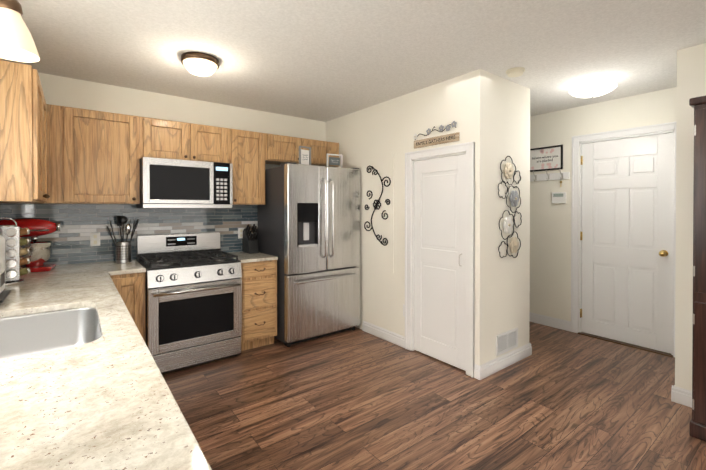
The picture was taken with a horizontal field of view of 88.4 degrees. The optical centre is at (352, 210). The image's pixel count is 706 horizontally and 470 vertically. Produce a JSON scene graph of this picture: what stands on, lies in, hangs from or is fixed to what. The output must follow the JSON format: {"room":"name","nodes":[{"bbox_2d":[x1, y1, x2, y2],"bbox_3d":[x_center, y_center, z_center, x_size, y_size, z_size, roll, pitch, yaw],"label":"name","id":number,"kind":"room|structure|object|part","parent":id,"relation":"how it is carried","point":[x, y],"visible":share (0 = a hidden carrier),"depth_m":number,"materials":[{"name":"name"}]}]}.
{"room":"kitchen","nodes":[
{"label":"kitchen","id":0,"kind":"room"},
{"bbox_2d":[0,73,325,265],"bbox_3d":[-0.867,0.098,4.273,4.990,2.440,0.100,0,0,-37],"label":"wall","id":1,"kind":"structure","parent":0,"point":[70,92],"depth_m":3.50,"materials":[{"name":"beige paint"}]},
{"bbox_2d":[0,60,47,203],"bbox_3d":[-2.028,-0.425,2.114,0.320,0.745,0.512,0,0,-37],"label":"upper cabinet","id":2,"kind":"object","parent":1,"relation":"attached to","point":[23,106],"depth_m":1.97,"materials":[{"name":"brown wood"}]},
{"bbox_2d":[76,108,143,203],"bbox_3d":[-2.104,-0.432,3.051,0.505,0.745,0.319,0,0,-37],"label":"upper cabinet","id":3,"kind":"object","parent":1,"relation":"attached to","point":[109,146],"depth_m":2.95,"materials":[{"name":"brown wood"}]},
{"bbox_2d":[0,204,257,265],"bbox_3d":[-1.540,0.192,3.689,3.010,0.506,0.008,0,0,-37],"label":"backsplash","id":4,"kind":"structure","parent":1,"relation":"attached to","point":[71,238],"depth_m":3.23,"materials":[{"name":"grey tile"}]},
{"bbox_2d":[90,233,99,245],"bbox_3d":[-2.234,0.248,3.147,0.070,0.115,0.008,0,0,-37],"label":"outlet","id":5,"kind":"object","parent":4,"relation":"attached to","point":[94,239],"depth_m":3.14,"materials":[{"name":"white plastic"}]},
{"bbox_2d":[238,228,243,238],"bbox_3d":[-1.210,0.243,3.932,0.070,0.115,0.008,0,0,-37],"label":"outlet","id":6,"kind":"object","parent":4,"relation":"attached to","point":[240,230],"depth_m":3.92,"materials":[{"name":"white plastic"}]},
{"bbox_2d":[140,117,199,160],"bbox_3d":[-1.720,-0.629,3.345,0.463,0.355,0.319,0,0,-37],"label":"upper cabinet","id":7,"kind":"object","parent":1,"relation":"attached to","point":[167,139],"depth_m":3.23,"materials":[{"name":"brown wood"}]},
{"bbox_2d":[136,157,232,207],"bbox_3d":[-1.568,-0.236,3.394,0.744,0.425,0.431,0,0,-37],"label":"over-the-range microwave","id":8,"kind":"object","parent":7,"relation":"attached to","point":[170,183],"visible":1,"depth_m":3.20,"materials":[{"name":"grey metal"}]},
{"bbox_2d":[200,125,231,162],"bbox_3d":[-1.472,-0.630,3.535,0.432,0.355,0.319,0,0,-37],"label":"upper cabinet","id":9,"kind":"object","parent":1,"relation":"attached to","point":[215,142],"depth_m":3.47,"materials":[{"name":"brown wood"}]},
{"bbox_2d":[232,129,267,204],"bbox_3d":[-1.150,-0.437,3.783,0.380,0.745,0.319,0,0,-37],"label":"upper cabinet","id":10,"kind":"object","parent":1,"relation":"attached to","point":[249,148],"depth_m":3.67,"materials":[{"name":"brown wood"}]},
{"bbox_2d":[268,134,307,164],"bbox_3d":[-0.807,-0.671,4.045,0.485,0.280,0.319,0,0,-37],"label":"upper cabinet","id":11,"kind":"object","parent":1,"relation":"attached to","point":[281,149],"depth_m":3.91,"materials":[{"name":"brown wood"}]},
{"bbox_2d":[308,139,338,166],"bbox_3d":[-0.490,-0.673,4.288,0.601,0.280,0.319,0,0,-37],"label":"upper cabinet","id":12,"kind":"object","parent":1,"relation":"attached to","point":[319,149],"depth_m":4.20,"materials":[{"name":"brown wood"}]},
{"bbox_2d":[0,0,705,121],"bbox_3d":[1.181,-1.129,1.594,4.990,0.050,6.830,0,0,-37],"label":"ceiling","id":13,"kind":"structure","parent":0,"point":[323,60],"depth_m":2.44,"materials":[{"name":"white paint"}]},
{"bbox_2d":[0,0,39,62],"bbox_3d":[-1.336,-0.857,1.411,0.180,0.489,0.180,0,0,-37],"label":"light","id":14,"kind":"object","parent":13,"relation":"hanging from","point":[17,43],"visible":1,"depth_m":1.39,"materials":[{"name":"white glass"}]},
{"bbox_2d":[181,52,218,75],"bbox_3d":[-1.118,-1.053,2.661,0.256,0.114,0.256,0,0,-37],"label":"kitchen ceiling light","id":15,"kind":"object","parent":13,"relation":"attached to","point":[199,64],"visible":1,"depth_m":2.58,"materials":[{"name":"white glass"}]},
{"bbox_2d":[506,67,524,76],"bbox_3d":[1.286,-1.094,2.878,0.140,0.035,0.140,0,0,-37],"label":"smoke detector","id":16,"kind":"object","parent":13,"relation":"attached to","point":[515,72],"visible":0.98,"depth_m":2.84,"materials":[{"name":"beige plastic"}]},
{"bbox_2d":[569,79,616,97],"bbox_3d":[2.070,-1.044,3.139,0.352,0.139,0.352,0,0,-37],"label":"light","id":17,"kind":"object","parent":13,"relation":"attached to","point":[593,88],"visible":1,"depth_m":3.07,"materials":[{"name":"white glass"}]},
{"bbox_2d":[326,73,468,350],"bbox_3d":[0.333,0.101,3.800,0.100,2.440,2.110,0,0,-37],"label":"wall","id":18,"kind":"structure","parent":0,"point":[392,126],"depth_m":3.59,"materials":[{"name":"beige paint"}]},
{"bbox_2d":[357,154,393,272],"bbox_3d":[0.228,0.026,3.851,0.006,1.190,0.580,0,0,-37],"label":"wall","id":19,"kind":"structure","parent":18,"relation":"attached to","point":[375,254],"depth_m":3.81,"materials":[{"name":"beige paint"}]},
{"bbox_2d":[364,166,390,245],"bbox_3d":[0.251,-0.064,3.805,0.013,0.842,0.416,0,0,-37],"label":"wall art","id":20,"kind":"object","parent":19,"relation":"attached to","point":[377,208],"visible":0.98,"depth_m":3.79,"materials":[{"name":"black metal"}]},
{"bbox_2d":[362,321,404,347],"bbox_3d":[0.306,1.268,3.749,0.016,0.108,0.650,0,0,-37],"label":"baseboard","id":21,"kind":"structure","parent":18,"relation":"attached to","point":[392,337],"depth_m":3.72,"materials":[{"name":"white wood"}]},
{"bbox_2d":[413,121,458,148],"bbox_3d":[0.715,-0.664,3.187,0.032,0.169,0.500,0,0,-37],"label":"family sign","id":22,"kind":"object","parent":18,"relation":"attached to","point":[446,138],"visible":1,"depth_m":3.16,"materials":[{"name":"brown wood"}]},
{"bbox_2d":[414,154,465,370],"bbox_3d":[0.749,0.424,3.195,0.075,1.779,0.582,0,0,-37],"label":"pantry door","id":23,"kind":"structure","parent":18,"relation":"in","point":[440,258],"depth_m":3.18,"materials":[{"name":"white wood"}]},
{"bbox_2d":[405,142,474,377],"bbox_3d":[0.771,0.388,3.212,0.124,1.875,0.750,0,0,-37],"label":"door frame","id":24,"kind":"structure","parent":18,"relation":"attached to","point":[468,149],"depth_m":3.04,"materials":[{"name":"white wood"}]},
{"bbox_2d":[162,321,705,469],"bbox_3d":[1.181,1.361,1.611,4.990,0.050,6.830,0,0,-37],"label":"floor","id":25,"kind":"structure","parent":0,"point":[361,399],"depth_m":2.43,"materials":[{"name":"laminate"}]},
{"bbox_2d":[112,272,145,339],"bbox_3d":[-1.920,0.903,3.011,0.275,0.842,0.605,0,0,-37],"label":"base cabinet","id":26,"kind":"object","parent":25,"relation":"on","point":[131,285],"depth_m":2.81,"materials":[{"name":"brown wood"}]},
{"bbox_2d":[20,260,145,279],"bbox_3d":[-2.172,0.468,2.813,0.917,0.030,0.608,0,0,-37],"label":"countertop","id":27,"kind":"structure","parent":26,"relation":"on","point":[134,266],"depth_m":2.82,"materials":[{"name":"beige stone"}]},
{"bbox_2d":[0,219,61,272],"bbox_3d":[-2.420,0.255,2.691,0.410,0.395,0.283,0,0,-37],"label":"stand mixer","id":28,"kind":"object","parent":27,"relation":"on","point":[39,255],"visible":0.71,"depth_m":2.69,"materials":[{"name":"red metal"}]},
{"bbox_2d":[20,241,53,266],"bbox_3d":[-2.395,0.326,2.732,0.227,0.178,0.227,0,0,-37],"label":"bowl","id":29,"kind":"object","parent":28,"relation":"on","point":[41,251],"depth_m":2.69,"materials":[{"name":"beige ceramic"}]},
{"bbox_2d":[106,216,138,262],"bbox_3d":[-2.000,0.246,3.158,0.240,0.406,0.139,0,0,-37],"label":"utensil crock","id":30,"kind":"object","parent":27,"relation":"on","point":[123,250],"visible":1,"depth_m":3.13,"materials":[{"name":"metal"}]},
{"bbox_2d":[0,272,211,469],"bbox_3d":[-1.184,0.479,1.322,0.669,0.030,2.960,0,0,-37],"label":"countertop","id":31,"kind":"structure","parent":26,"relation":"on","point":[106,404],"depth_m":0.89,"materials":[{"name":"beige stone"}]},
{"bbox_2d":[0,290,10,302],"bbox_3d":[-1.826,0.442,1.775,0.195,0.034,0.280,0,0,-37],"label":"caddy","id":32,"kind":"object","parent":31,"relation":"on","point":[4,294],"visible":0.98,"depth_m":1.84,"materials":[{"name":"black metal"}]},
{"bbox_2d":[0,228,4,292],"bbox_3d":[-1.824,0.257,1.775,0.160,0.335,0.240,0,0,-37],"label":"coffee maker","id":33,"kind":"object","parent":32,"relation":"on","point":[2,263],"visible":1,"depth_m":1.83,"materials":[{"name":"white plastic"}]},
{"bbox_2d":[0,218,30,285],"bbox_3d":[-2.178,0.249,2.268,0.242,0.413,0.221,0,0,-37],"label":"spice rack","id":34,"kind":"object","parent":31,"relation":"on","point":[14,252],"visible":0.98,"depth_m":2.27,"materials":[{"name":"silver metal"}]},
{"bbox_2d":[0,304,103,359],"bbox_3d":[-1.285,0.590,1.448,0.506,0.218,0.780,0,0,-37],"label":"sink","id":35,"kind":"object","parent":31,"relation":"in","point":[21,333],"depth_m":1.75,"materials":[{"name":"silver metal"}]},
{"bbox_2d":[136,232,241,373],"bbox_3d":[-1.477,0.774,3.282,0.744,1.099,0.707,0,0,-37],"label":"stove","id":36,"kind":"object","parent":25,"relation":"on","point":[193,299],"visible":0.96,"depth_m":3.08,"materials":[{"name":"silver metal"}]},
{"bbox_2d":[241,260,276,350],"bbox_3d":[-1.060,0.899,3.668,0.370,0.842,0.609,0,0,-37],"label":"base cabinet","id":37,"kind":"object","parent":25,"relation":"on","point":[259,277],"depth_m":3.43,"materials":[{"name":"brown wood"}]},
{"bbox_2d":[230,252,277,259],"bbox_3d":[-1.062,0.463,3.664,0.374,0.030,0.608,0,0,-37],"label":"countertop","id":38,"kind":"structure","parent":37,"relation":"on","point":[241,255],"depth_m":3.55,"materials":[{"name":"beige stone"}]},
{"bbox_2d":[243,224,258,253],"bbox_3d":[-1.079,0.293,3.857,0.105,0.303,0.224,0,0,-37],"label":"knife block","id":39,"kind":"object","parent":38,"relation":"on","point":[250,242],"visible":1,"depth_m":3.82,"materials":[{"name":"black plastic"}]},
{"bbox_2d":[258,162,359,346],"bbox_3d":[-0.468,0.425,3.977,0.886,1.785,0.797,0,0,-37],"label":"refrigerator","id":40,"kind":"object","parent":25,"relation":"on","point":[309,226],"visible":1,"depth_m":3.66,"materials":[{"name":"grey metal"}]},
{"bbox_2d":[299,146,310,164],"bbox_3d":[-0.489,-0.546,3.701,0.022,0.215,0.145,0,1,45],"label":"sign","id":41,"kind":"object","parent":40,"relation":"on","point":[304,157],"visible":0.98,"depth_m":3.69,"materials":[{"name":"grey wood"}]},
{"bbox_2d":[326,153,341,167],"bbox_3d":[-0.201,-0.528,3.959,0.190,0.175,0.022,0,0,-33],"label":"sign","id":42,"kind":"object","parent":40,"relation":"on","point":[335,161],"visible":0.98,"depth_m":3.95,"materials":[{"name":"white wood"}]},
{"bbox_2d":[689,96,705,441],"bbox_3d":[2.513,0.337,1.800,0.449,1.994,1.200,0,0,-37],"label":"hutch","id":43,"kind":"object","parent":25,"relation":"on","point":[697,426],"visible":1,"depth_m":2.10,"materials":[{"name":"brown wood"}]},
{"bbox_2d":[469,69,529,365],"bbox_3d":[1.280,0.106,3.134,0.790,2.440,0.100,0,0,-37],"label":"wall","id":44,"kind":"structure","parent":0,"point":[499,119],"depth_m":3.01,"materials":[{"name":"beige paint"}]},
{"bbox_2d":[474,343,531,379],"bbox_3d":[1.309,1.272,3.103,0.822,0.108,0.036,0,0,-37],"label":"baseboard","id":45,"kind":"structure","parent":44,"relation":"attached to","point":[482,371],"depth_m":3.03,"materials":[{"name":"white wood"}]},
{"bbox_2d":[496,328,517,355],"bbox_3d":[1.318,1.116,3.099,0.340,0.170,0.010,0,0,-37],"label":"air vent","id":46,"kind":"object","parent":44,"relation":"in","point":[507,341],"visible":1,"depth_m":3.09,"materials":[{"name":"white metal"}]},
{"bbox_2d":[498,156,521,257],"bbox_3d":[1.343,-0.028,3.103,0.381,0.878,0.007,0,0,-37],"label":"wall art","id":47,"kind":"object","parent":44,"relation":"attached to","point":[515,171],"visible":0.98,"depth_m":3.10,"materials":[{"name":"black metal"}]},
{"bbox_2d":[503,162,518,252],"bbox_3d":[1.356,-0.021,3.094,0.257,0.776,0.034,0,0,-37],"label":"mirrors","id":48,"kind":"object","parent":47,"relation":"attached to","point":[514,200],"visible":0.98,"depth_m":3.09,"materials":[{"name":"silver mirror"}]},
{"bbox_2d":[530,87,676,320],"bbox_3d":[3.121,0.106,3.090,0.100,2.440,6.630,0,0,-37],"label":"wall","id":49,"kind":"structure","parent":0,"point":[550,259],"depth_m":4.05,"materials":[{"name":"beige paint"}]},
{"bbox_2d":[530,145,562,171],"bbox_3d":[2.206,-0.597,4.179,0.020,0.270,0.390,0,0,-37],"label":"framed picture","id":50,"kind":"object","parent":49,"relation":"attached to","point":[546,158],"visible":0.98,"depth_m":4.16,"materials":[{"name":"white paper"}]},
{"bbox_2d":[530,170,569,186],"bbox_3d":[2.121,-0.363,4.239,0.083,0.203,0.725,0,0,-37],"label":"hook rail","id":51,"kind":"object","parent":49,"relation":"attached to","point":[551,176],"visible":0.62,"depth_m":4.11,"materials":[{"name":"white wood"}]},
{"bbox_2d":[530,312,570,331],"bbox_3d":[1.719,1.260,4.831,0.016,0.108,2.175,0,0,-37],"label":"baseboard","id":52,"kind":"structure","parent":49,"relation":"attached to","point":[536,318],"depth_m":4.13,"materials":[{"name":"white wood"}]},
{"bbox_2d":[552,192,565,203],"bbox_3d":[2.299,-0.143,4.055,0.027,0.125,0.145,0,0,-37],"label":"alarm keypad","id":53,"kind":"object","parent":49,"relation":"attached to","point":[558,197],"visible":0.96,"depth_m":4.04,"materials":[{"name":"white plastic"}]},
{"bbox_2d":[571,122,675,357],"bbox_3d":[2.699,0.260,3.618,0.130,2.125,0.920,0,0,-37],"label":"door frame","id":54,"kind":"structure","parent":49,"relation":"attached to","point":[576,254],"depth_m":3.88,"materials":[{"name":"white wood"}]},
{"bbox_2d":[580,132,672,352],"bbox_3d":[2.666,0.295,3.603,0.110,2.022,0.761,0,0,-37],"label":"entry door","id":55,"kind":"structure","parent":49,"relation":"in","point":[626,236],"depth_m":3.58,"materials":[{"name":"white wood"}]},
{"bbox_3d":[2.644,0.282,3.603,0.075,1.734,0.733,0,0,-37],"label":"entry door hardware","id":56,"kind":"part","parent":55,"relation":"part of","materials":[{"name":"white wood"}]},
{"bbox_2d":[675,43,705,390],"bbox_3d":[3.326,0.119,1.212,0.120,2.440,3.400,0,0,-37],"label":"wall","id":57,"kind":"structure","parent":0,"point":[691,72],"depth_m":2.48,"materials":[{"name":"beige paint"}]},
{"bbox_2d":[671,385,691,407],"bbox_3d":[3.268,1.285,1.186,0.018,0.108,3.416,0,0,-37],"label":"baseboard","id":58,"kind":"structure","parent":57,"relation":"attached to","point":[679,395],"depth_m":2.49,"materials":[{"name":"white wood"}]}
]}

